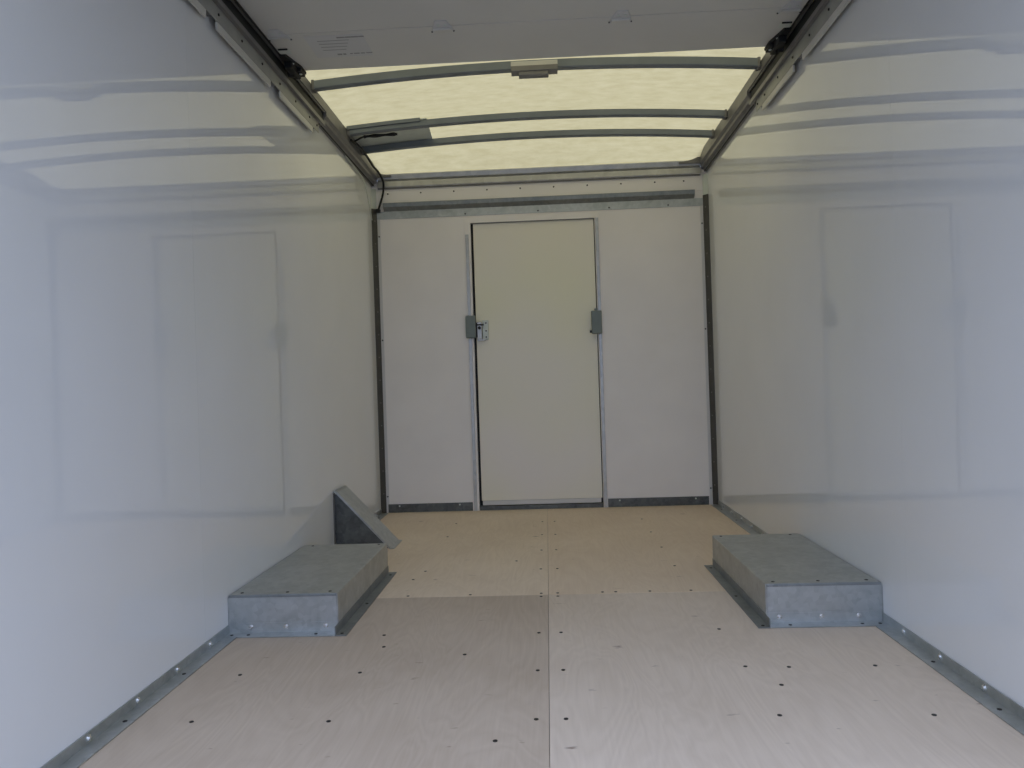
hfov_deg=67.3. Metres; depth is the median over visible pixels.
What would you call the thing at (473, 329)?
latch
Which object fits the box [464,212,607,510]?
door
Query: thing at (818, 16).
door track
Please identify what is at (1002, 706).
baseboard
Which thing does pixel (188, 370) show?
wall
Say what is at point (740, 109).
rail
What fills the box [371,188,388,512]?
trim
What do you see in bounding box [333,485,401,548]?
bracket
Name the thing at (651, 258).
wall
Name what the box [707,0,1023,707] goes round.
wall
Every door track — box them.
[188,0,324,132]
[748,0,850,111]
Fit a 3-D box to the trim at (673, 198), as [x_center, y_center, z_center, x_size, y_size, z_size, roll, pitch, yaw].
[0.160,-1.095,4.691,2.000,0.093,0.033,-2,0,3]
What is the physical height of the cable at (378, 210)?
0.239 m
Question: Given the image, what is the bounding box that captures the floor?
[79,505,1023,767]
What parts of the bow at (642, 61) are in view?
centre bracket, plate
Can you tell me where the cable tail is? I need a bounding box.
[354,132,396,141]
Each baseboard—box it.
[40,509,387,767]
[712,500,1023,734]
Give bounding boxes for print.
[317,36,371,54]
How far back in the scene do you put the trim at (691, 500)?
4.67 m
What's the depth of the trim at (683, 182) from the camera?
4.70 m
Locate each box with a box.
[224,543,396,637]
[704,533,887,627]
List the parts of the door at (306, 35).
carrier plate, door, carrier plate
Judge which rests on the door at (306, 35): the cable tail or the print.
the print
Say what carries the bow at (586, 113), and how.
attached to the ceiling
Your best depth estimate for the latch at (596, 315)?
4.65 m
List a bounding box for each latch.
[465,315,488,340]
[590,308,601,333]
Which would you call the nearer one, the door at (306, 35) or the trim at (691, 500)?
the door at (306, 35)
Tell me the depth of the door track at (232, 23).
2.82 m
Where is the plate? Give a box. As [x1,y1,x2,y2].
[346,117,431,146]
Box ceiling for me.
[305,47,764,173]
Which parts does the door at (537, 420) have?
head frame, sill, rail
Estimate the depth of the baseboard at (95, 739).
1.87 m
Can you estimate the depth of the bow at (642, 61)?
3.35 m
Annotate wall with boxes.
[0,0,380,767]
[372,166,712,504]
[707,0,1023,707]
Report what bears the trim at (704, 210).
attached to the wall at (651, 258)
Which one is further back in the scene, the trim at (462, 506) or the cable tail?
the trim at (462, 506)
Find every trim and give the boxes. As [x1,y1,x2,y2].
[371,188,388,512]
[377,157,700,189]
[377,176,700,204]
[377,189,702,219]
[388,502,472,512]
[608,496,708,506]
[700,173,718,504]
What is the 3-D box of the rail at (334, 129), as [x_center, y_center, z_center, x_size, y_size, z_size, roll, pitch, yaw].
[-0.935,-1.275,2.798,0.045,0.114,3.908,-2,0,3]
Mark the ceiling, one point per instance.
(628, 88)
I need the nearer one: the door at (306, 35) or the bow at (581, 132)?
the door at (306, 35)
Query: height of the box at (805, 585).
0.125 m
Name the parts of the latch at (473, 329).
casing, keeper plate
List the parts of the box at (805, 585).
panel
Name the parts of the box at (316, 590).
panel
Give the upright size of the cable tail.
0.041 m
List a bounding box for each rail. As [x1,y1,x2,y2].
[238,2,376,185]
[700,1,807,170]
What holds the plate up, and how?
attached to the ceiling
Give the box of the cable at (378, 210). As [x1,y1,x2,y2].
[350,139,384,212]
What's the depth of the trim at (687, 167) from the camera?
4.68 m
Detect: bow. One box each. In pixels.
[311,56,760,92]
[347,109,727,137]
[361,129,713,154]
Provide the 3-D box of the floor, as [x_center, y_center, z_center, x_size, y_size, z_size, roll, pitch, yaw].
[0.136,0.793,2.777,2.100,0.062,3.960,-2,0,3]
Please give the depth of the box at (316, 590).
2.52 m
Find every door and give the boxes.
[234,0,810,78]
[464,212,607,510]

